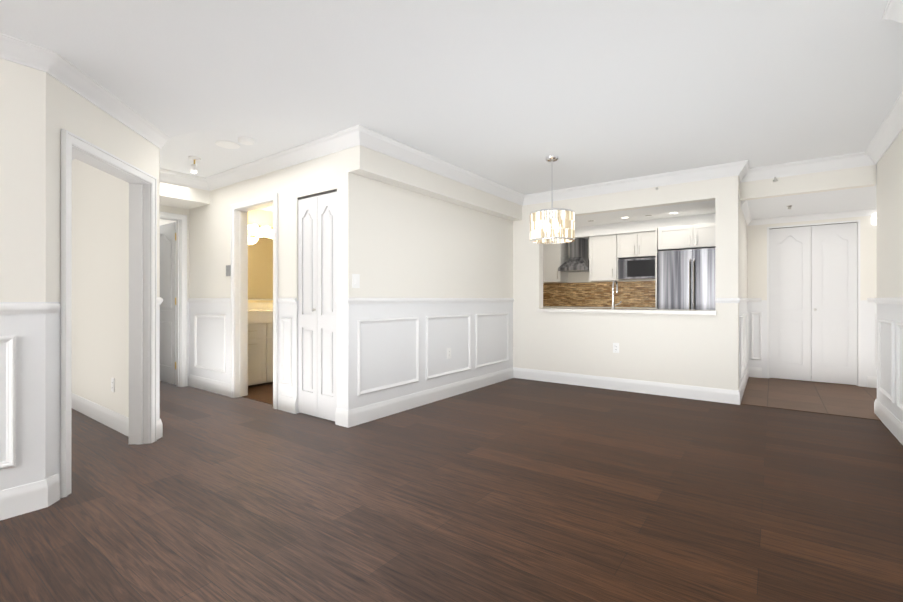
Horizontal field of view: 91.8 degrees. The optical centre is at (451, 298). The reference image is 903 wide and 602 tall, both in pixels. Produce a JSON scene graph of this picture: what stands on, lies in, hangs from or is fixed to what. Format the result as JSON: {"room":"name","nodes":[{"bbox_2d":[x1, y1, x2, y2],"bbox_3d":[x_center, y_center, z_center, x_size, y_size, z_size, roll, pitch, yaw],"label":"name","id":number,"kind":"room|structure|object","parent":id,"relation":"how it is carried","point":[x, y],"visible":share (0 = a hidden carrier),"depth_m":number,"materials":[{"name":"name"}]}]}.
{"room":"empty living room","nodes":[
{"label":"empty living room","id":0,"kind":"room"},
{"bbox_2d":[72,159,128,416],"bbox_3d":[-3.653,-0.151,4.271,3.130,2.460,0.005,0,0,36],"label":"wall","id":1,"kind":"structure","parent":0,"point":[100,199],"depth_m":3.86,"materials":[{"name":"white paint"}]},
{"bbox_2d":[72,393,128,436],"bbox_3d":[-3.659,1.009,4.261,3.110,0.140,0.016,0,0,36],"label":"baseboard","id":2,"kind":"structure","parent":1,"relation":"attached to","point":[112,419],"depth_m":3.79,"materials":[{"name":"white wood"}]},
{"bbox_2d":[111,378,114,391],"bbox_3d":[-2.831,0.721,3.656,0.070,0.115,0.009,0,0,36],"label":"outlet","id":3,"kind":"object","parent":1,"relation":"attached to","point":[112,379],"depth_m":3.65,"materials":[{"name":"white plastic"}]},
{"bbox_2d":[242,383,272,404],"bbox_3d":[-1.605,1.078,5.746,1.900,0.004,2.340,0,0,36],"label":"floor","id":4,"kind":"structure","parent":0,"point":[262,393],"depth_m":4.97,"materials":[{"name":"brown tile"}]},
{"bbox_2d":[248,302,272,386],"bbox_3d":[-2.277,0.563,5.940,0.585,1.025,1.635,0,0,36],"label":"bathroom vanity","id":5,"kind":"object","parent":4,"relation":"on","point":[260,343],"visible":0.25,"depth_m":5.40,"materials":[{"name":"white wood"}]},
{"bbox_2d":[248,209,272,302],"bbox_3d":[-2.445,-0.149,6.477,0.320,2.460,2.400,0,0,36],"label":"wall","id":6,"kind":"structure","parent":0,"point":[259,217],"depth_m":5.97,"materials":[{"name":"beige paint"}]},
{"bbox_2d":[248,224,272,236],"bbox_3d":[-2.474,-0.919,6.040,0.148,0.140,1.100,0,0,36],"label":"sconce","id":7,"kind":"object","parent":6,"relation":"attached to","point":[255,229],"visible":0.38,"depth_m":5.91,"materials":[{"name":"white glass"}]},
{"bbox_2d":[248,235,272,299],"bbox_3d":[-2.507,-0.414,6.107,0.020,0.870,1.530,0,0,36],"label":"vanity mirror","id":8,"kind":"object","parent":6,"relation":"attached to","point":[260,267],"visible":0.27,"depth_m":5.97,"materials":[{"name":"clear glass"}]},
{"bbox_2d":[260,206,272,211],"bbox_3d":[-1.587,-1.300,5.773,1.900,0.160,2.280,0,0,36],"label":"ceiling","id":9,"kind":"structure","parent":0,"point":[269,209],"depth_m":5.97,"materials":[{"name":"white paint"}]},
{"bbox_2d":[0,378,902,601],"bbox_3d":[-1.401,1.117,2.394,9.600,0.080,13.700,0,0,36],"label":"floor","id":10,"kind":"structure","parent":0,"point":[517,490],"depth_m":2.26,"materials":[{"name":"laminate"}]},
{"bbox_2d":[0,58,902,490],"bbox_3d":[-1.303,-0.153,2.528,9.240,2.460,13.470,0,0,36],"label":"wall","id":11,"kind":"structure","parent":0,"point":[406,230],"depth_m":4.05,"materials":[{"name":"white paint"}]},
{"bbox_2d":[0,473,59,520],"bbox_3d":[-3.834,1.004,-0.101,0.016,0.140,5.998,0,0,36],"label":"baseboard","id":12,"kind":"structure","parent":11,"relation":"attached to","point":[25,498],"depth_m":2.21,"materials":[{"name":"white wood"}]},
{"bbox_2d":[0,303,60,314],"bbox_3d":[-3.840,0.030,-0.094,0.038,0.089,5.999,0,0,36],"label":"trim","id":13,"kind":"structure","parent":11,"relation":"attached to","point":[29,308],"depth_m":2.21,"materials":[{"name":"white wood"}]},
{"bbox_2d":[160,222,175,384],"bbox_3d":[-3.736,0.057,5.677,0.812,2.023,0.039,0,0,36],"label":"hall door","id":14,"kind":"structure","parent":11,"relation":"in","point":[168,303],"depth_m":5.56,"materials":[{"name":"white wood"}]},
{"bbox_2d":[160,168,203,189],"bbox_3d":[-3.091,-1.322,4.682,0.090,0.118,0.840,0,0,36],"label":"crown molding","id":15,"kind":"structure","parent":11,"relation":"attached to","point":[168,176],"depth_m":4.83,"materials":[{"name":"white"}]},
{"bbox_2d":[0,0,374,155],"bbox_3d":[-3.011,-1.282,0.207,1.020,0.209,7.464,0,0,36],"label":"ceiling","id":16,"kind":"structure","parent":11,"relation":"attached to","point":[159,73],"depth_m":2.39,"materials":[{"name":"white paint"}]},
{"bbox_2d":[188,374,229,396],"bbox_3d":[-2.839,1.009,5.117,1.055,0.140,0.016,0,0,36],"label":"baseboard","id":17,"kind":"structure","parent":11,"relation":"attached to","point":[210,385],"depth_m":5.09,"materials":[{"name":"white wood"}]},
{"bbox_2d":[188,298,230,302],"bbox_3d":[-2.840,0.019,5.118,1.055,0.054,0.018,0,0,36],"label":"trim","id":18,"kind":"structure","parent":11,"relation":"attached to","point":[192,300],"depth_m":5.10,"materials":[{"name":"white wood"}]},
{"bbox_2d":[226,265,230,275],"bbox_3d":[-2.464,-0.311,4.840,0.090,0.120,0.020,0,0,36],"label":"light switch","id":19,"kind":"object","parent":11,"relation":"attached to","point":[228,267],"depth_m":4.83,"materials":[{"name":"white plastic"}]},
{"bbox_2d":[230,193,277,408],"bbox_3d":[-2.016,0.022,4.598,0.876,2.113,0.174,0,0,36],"label":"door frame","id":20,"kind":"structure","parent":11,"relation":"attached to","point":[239,211],"depth_m":4.77,"materials":[{"name":"white wood"}]},
{"bbox_2d":[204,144,351,190],"bbox_3d":[-1.824,-1.322,4.328,2.550,0.118,0.090,0,0,36],"label":"crown molding","id":21,"kind":"structure","parent":11,"relation":"attached to","point":[280,160],"depth_m":4.37,"materials":[{"name":"white"}]},
{"bbox_2d":[278,395,296,413],"bbox_3d":[-1.573,1.008,4.186,0.280,0.140,0.016,0,0,36],"label":"baseboard","id":22,"kind":"structure","parent":11,"relation":"attached to","point":[288,404],"depth_m":4.17,"materials":[{"name":"white wood"}]},
{"bbox_2d":[278,298,296,303],"bbox_3d":[-1.573,0.018,4.186,0.280,0.054,0.018,0,0,36],"label":"trim","id":23,"kind":"structure","parent":11,"relation":"attached to","point":[281,300],"depth_m":4.17,"materials":[{"name":"white wood"}]},
{"bbox_2d":[298,192,336,420],"bbox_3d":[-1.212,0.068,3.952,0.568,1.996,0.059,0,0,36],"label":"bifold closet door","id":24,"kind":"structure","parent":11,"relation":"in","point":[317,306],"depth_m":3.95,"materials":[{"name":"white wood"}]},
{"bbox_2d":[298,189,336,199],"bbox_3d":[-1.204,-0.942,3.965,0.580,0.018,0.038,0,0,36],"label":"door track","id":25,"kind":"structure","parent":11,"relation":"attached to","point":[335,190],"depth_m":3.95,"materials":[{"name":"grey metal"}]},
{"bbox_2d":[352,274,359,287],"bbox_3d":[-0.815,-0.152,3.739,0.012,0.120,0.080,0,0,36],"label":"light switch","id":26,"kind":"object","parent":11,"relation":"attached to","point":[355,280],"depth_m":3.73,"materials":[{"name":"white plastic"}]},
{"bbox_2d":[345,298,513,303],"bbox_3d":[-0.009,0.019,4.830,0.018,0.054,2.908,0,0,36],"label":"trim","id":27,"kind":"structure","parent":11,"relation":"attached to","point":[347,300],"depth_m":4.42,"materials":[{"name":"white wood"}]},
{"bbox_2d":[344,367,515,427],"bbox_3d":[-0.009,1.009,4.830,0.016,0.140,2.906,0,0,36],"label":"baseboard","id":28,"kind":"structure","parent":11,"relation":"attached to","point":[364,414],"depth_m":4.39,"materials":[{"name":"white wood"}]},
{"bbox_2d":[348,132,527,205],"bbox_3d":[0.111,-1.322,4.698,0.090,0.118,2.980,0,0,36],"label":"crown molding","id":29,"kind":"structure","parent":11,"relation":"attached to","point":[378,142],"depth_m":4.30,"materials":[{"name":"white"}]},
{"bbox_2d":[447,348,450,358],"bbox_3d":[-0.026,0.602,4.815,0.009,0.115,0.070,0,0,36],"label":"outlet","id":30,"kind":"object","parent":11,"relation":"attached to","point":[448,349],"depth_m":4.80,"materials":[{"name":"white plastic"}]},
{"bbox_2d":[0,312,902,469],"bbox_3d":[-0.963,0.506,1.917,7.530,0.650,12.650,0,0,36],"label":"trim","id":31,"kind":"structure","parent":11,"relation":"attached to","point":[10,342],"depth_m":3.99,"materials":[{"name":"white wood"}]},
{"bbox_2d":[543,239,567,282],"bbox_3d":[1.852,-0.672,7.917,0.400,0.749,0.348,0,0,36],"label":"upper cabinet","id":32,"kind":"object","parent":11,"relation":"attached to","point":[554,255],"depth_m":7.77,"materials":[{"name":"white wood"}]},
{"bbox_2d":[558,238,588,271],"bbox_3d":[2.170,-0.762,7.589,0.480,0.568,0.499,0,0,36],"label":"range hood","id":33,"kind":"object","parent":11,"relation":"attached to","point":[577,260],"visible":0.87,"depth_m":7.53,"materials":[{"name":"silver metal"}]},
{"bbox_2d":[543,281,654,306],"bbox_3d":[2.493,-0.076,7.656,2.239,0.427,0.009,0,0,36],"label":"tile backsplash","id":34,"kind":"structure","parent":11,"relation":"attached to","point":[628,294],"depth_m":7.58,"materials":[{"name":"tile"}]},
{"bbox_2d":[589,235,618,281],"bbox_3d":[2.599,-0.672,7.368,0.453,0.749,0.348,0,0,36],"label":"upper cabinet","id":35,"kind":"object","parent":11,"relation":"attached to","point":[606,252],"depth_m":7.22,"materials":[{"name":"white wood"}]},
{"bbox_2d":[537,308,716,314],"bbox_3d":[2.153,0.147,5.439,2.024,0.042,0.725,0,0,36],"label":"countertop","id":36,"kind":"structure","parent":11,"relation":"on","point":[654,311],"depth_m":5.18,"materials":[{"name":"white stone"}]},
{"bbox_2d":[611,280,621,308],"bbox_3d":[2.079,-0.056,5.457,0.131,0.362,0.208,0,0,36],"label":"faucet","id":37,"kind":"object","parent":36,"relation":"on","point":[613,305],"visible":1,"depth_m":5.41,"materials":[{"name":"silver metal"}]},
{"bbox_2d":[619,233,638,280],"bbox_3d":[2.908,-0.672,7.141,0.314,0.749,0.348,0,0,36],"label":"upper cabinet","id":38,"kind":"object","parent":11,"relation":"attached to","point":[628,243],"depth_m":6.99,"materials":[{"name":"white wood"}]},
{"bbox_2d":[524,160,751,204],"bbox_3d":[2.001,-1.321,5.115,2.440,0.118,0.110,0,0,36],"label":"crown molding","id":39,"kind":"structure","parent":11,"relation":"attached to","point":[740,168],"depth_m":4.94,"materials":[{"name":"white"}]},
{"bbox_2d":[639,231,657,282],"bbox_3d":[3.160,-0.673,6.955,0.313,0.749,0.348,0,0,36],"label":"upper cabinet","id":40,"kind":"object","parent":11,"relation":"attached to","point":[646,239],"depth_m":6.81,"materials":[{"name":"white wood"}]},
{"bbox_2d":[618,257,654,279],"bbox_3d":[3.014,-0.478,7.019,0.575,0.320,0.380,0,0,36],"label":"microwave","id":41,"kind":"object","parent":40,"relation":"attached to","point":[636,268],"visible":0.86,"depth_m":6.90,"materials":[{"name":"silver metal"}]},
{"bbox_2d":[655,224,694,250],"bbox_3d":[3.414,-0.883,6.564,0.460,0.328,0.678,0,0,36],"label":"upper cabinet","id":42,"kind":"object","parent":11,"relation":"attached to","point":[673,237],"depth_m":6.30,"materials":[{"name":"white wood"}]},
{"bbox_2d":[695,223,714,248],"bbox_3d":[3.785,-0.884,6.291,0.460,0.328,0.678,0,0,36],"label":"upper cabinet","id":43,"kind":"object","parent":11,"relation":"attached to","point":[704,233],"depth_m":6.08,"materials":[{"name":"white wood"}]},
{"bbox_2d":[737,298,749,302],"bbox_3d":[3.514,0.019,5.249,0.018,0.054,1.978,0,0,36],"label":"trim","id":44,"kind":"structure","parent":11,"relation":"attached to","point":[739,300],"depth_m":4.93,"materials":[{"name":"white wood"}]},
{"bbox_2d":[740,367,751,389],"bbox_3d":[3.534,1.010,5.257,0.040,0.140,1.940,0,0,36],"label":"baseboard","id":45,"kind":"structure","parent":11,"relation":"attached to","point":[748,373],"depth_m":5.56,"materials":[{"name":"white wood"}]},
{"bbox_2d":[741,200,751,225],"bbox_3d":[3.644,-1.045,5.396,0.054,0.071,1.430,0,0,36],"label":"crown molding","id":46,"kind":"structure","parent":11,"relation":"attached to","point":[744,205],"depth_m":5.30,"materials":[{"name":"white"}]},
{"bbox_2d":[740,153,855,182],"bbox_3d":[3.495,-1.322,4.438,0.950,0.118,0.090,0,0,36],"label":"crown molding","id":47,"kind":"structure","parent":11,"relation":"attached to","point":[845,161],"depth_m":4.40,"materials":[{"name":"white"}]},
{"bbox_2d":[769,223,856,384],"bbox_3d":[4.664,0.062,5.671,0.882,2.012,0.066,0,0,36],"label":"door","id":48,"kind":"structure","parent":11,"relation":"in","point":[812,303],"depth_m":5.65,"materials":[{"name":"white wood"}]},
{"bbox_2d":[767,220,859,385],"bbox_3d":[4.681,0.056,5.693,0.930,2.050,0.126,0,0,36],"label":"door frame","id":49,"kind":"structure","parent":11,"relation":"attached to","point":[852,221],"depth_m":5.41,"materials":[{"name":"white wood"}]},
{"bbox_2d":[752,209,876,224],"bbox_3d":[4.979,-1.045,5.367,2.240,0.071,0.054,0,0,36],"label":"crown molding","id":50,"kind":"structure","parent":11,"relation":"attached to","point":[858,213],"depth_m":5.60,"materials":[{"name":"white"}]},
{"bbox_2d":[867,376,876,387],"bbox_3d":[5.462,1.009,5.033,0.990,0.140,0.016,0,0,36],"label":"baseboard","id":51,"kind":"structure","parent":11,"relation":"attached to","point":[871,380],"depth_m":5.30,"materials":[{"name":"white wood"}]},
{"bbox_2d":[871,213,876,224],"bbox_3d":[5.107,-0.963,5.271,0.072,0.135,0.055,0,0,36],"label":"sconce","id":52,"kind":"object","parent":11,"relation":"attached to","point":[874,219],"visible":0.67,"depth_m":5.26,"materials":[{"name":"white"}]},
{"bbox_2d":[856,90,902,166],"bbox_3d":[3.126,-1.323,3.033,0.120,0.118,2.790,0,0,36],"label":"crown molding","id":53,"kind":"structure","parent":11,"relation":"attached to","point":[891,127],"depth_m":3.57,"materials":[{"name":"white"}]},
{"bbox_2d":[872,297,902,304],"bbox_3d":[3.167,0.017,3.001,0.018,0.054,2.788,0,0,36],"label":"trim","id":54,"kind":"structure","parent":11,"relation":"attached to","point":[896,300],"depth_m":3.60,"materials":[{"name":"white wood"}]},
{"bbox_2d":[874,399,902,444],"bbox_3d":[3.167,1.007,2.998,0.016,0.140,2.786,0,0,36],"label":"baseboard","id":55,"kind":"structure","parent":11,"relation":"attached to","point":[887,418],"depth_m":3.58,"materials":[{"name":"white wood"}]},
{"bbox_2d":[882,0,902,22],"bbox_3d":[-0.307,-1.328,-1.238,0.110,0.118,8.340,0,0,36],"label":"crown molding","id":56,"kind":"structure","parent":11,"relation":"attached to","point":[894,8],"depth_m":2.05,"materials":[{"name":"white"}]},
{"bbox_2d":[72,0,902,194],"bbox_3d":[-1.401,-1.433,2.397,9.600,0.100,13.700,0,0,36],"label":"ceiling","id":57,"kind":"structure","parent":0,"point":[511,94],"depth_m":2.78,"materials":[{"name":"white paint"}]},
{"bbox_2d":[188,156,200,173],"bbox_3d":[-2.519,-1.305,4.286,0.110,0.152,0.110,0,0,36],"label":"light","id":58,"kind":"object","parent":57,"relation":"attached to","point":[194,168],"visible":1,"depth_m":4.25,"materials":[{"name":"white"}]},
{"bbox_2d":[530,155,574,243],"bbox_3d":[0.983,-0.960,4.277,0.429,0.842,0.429,0,0,36],"label":"pendant chandelier","id":59,"kind":"object","parent":57,"relation":"hanging from","point":[563,225],"visible":1,"depth_m":4.13,"materials":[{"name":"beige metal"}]},
{"bbox_2d":[513,175,738,390],"bbox_3d":[1.565,-0.150,5.551,3.480,2.460,0.120,0,0,36],"label":"wall","id":60,"kind":"structure","parent":0,"point":[693,350],"depth_m":5.05,"materials":[{"name":"white paint"}]},
{"bbox_2d":[613,343,618,352],"bbox_3d":[1.950,0.582,5.188,0.070,0.115,0.009,0,0,36],"label":"outlet","id":61,"kind":"object","parent":60,"relation":"attached to","point":[615,345],"depth_m":5.18,"materials":[{"name":"white plastic"}]},
{"bbox_2d":[516,368,743,404],"bbox_3d":[1.898,1.010,5.221,2.586,0.140,0.016,0,0,36],"label":"baseboard","id":62,"kind":"structure","parent":60,"relation":"attached to","point":[647,387],"depth_m":5.03,"materials":[{"name":"white wood"}]},
{"bbox_2d":[544,200,714,240],"bbox_3d":[2.250,-1.214,6.483,3.240,0.330,2.190,0,0,36],"label":"ceiling","id":63,"kind":"structure","parent":0,"point":[637,221],"depth_m":6.56,"materials":[{"name":"white paint"}]},
{"bbox_2d":[740,377,880,420],"bbox_3d":[4.483,1.077,4.689,2.240,0.004,2.130,0,0,36],"label":"floor","id":64,"kind":"structure","parent":0,"point":[848,400],"depth_m":4.81,"materials":[{"name":"beige tile"}]},
{"bbox_2d":[747,164,876,219],"bbox_3d":[4.548,-1.231,4.780,2.240,0.300,1.510,0,0,36],"label":"ceiling","id":65,"kind":"structure","parent":0,"point":[863,198],"depth_m":4.96,"materials":[{"name":"white paint"}]},
{"bbox_3d":[2.250,1.079,6.480,3.240,0.004,2.190,0,0,36],"label":"floor","id":66,"kind":"structure","parent":0,"visible":0},
{"bbox_2d":[543,306,654,308],"bbox_3d":[2.305,0.607,7.399,2.239,0.940,0.615,0,0,36],"label":"countertop","id":67,"kind":"structure","parent":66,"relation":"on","point":[597,307],"depth_m":7.02,"materials":[{"name":"white stone"}]},
{"bbox_2d":[658,248,714,309],"bbox_3d":[3.559,0.188,6.371,0.900,1.765,0.756,0,0,36],"label":"fridge","id":68,"kind":"object","parent":66,"relation":"on","point":[686,278],"visible":0.33,"depth_m":6.14,"materials":[{"name":"silver metal"}]}
]}

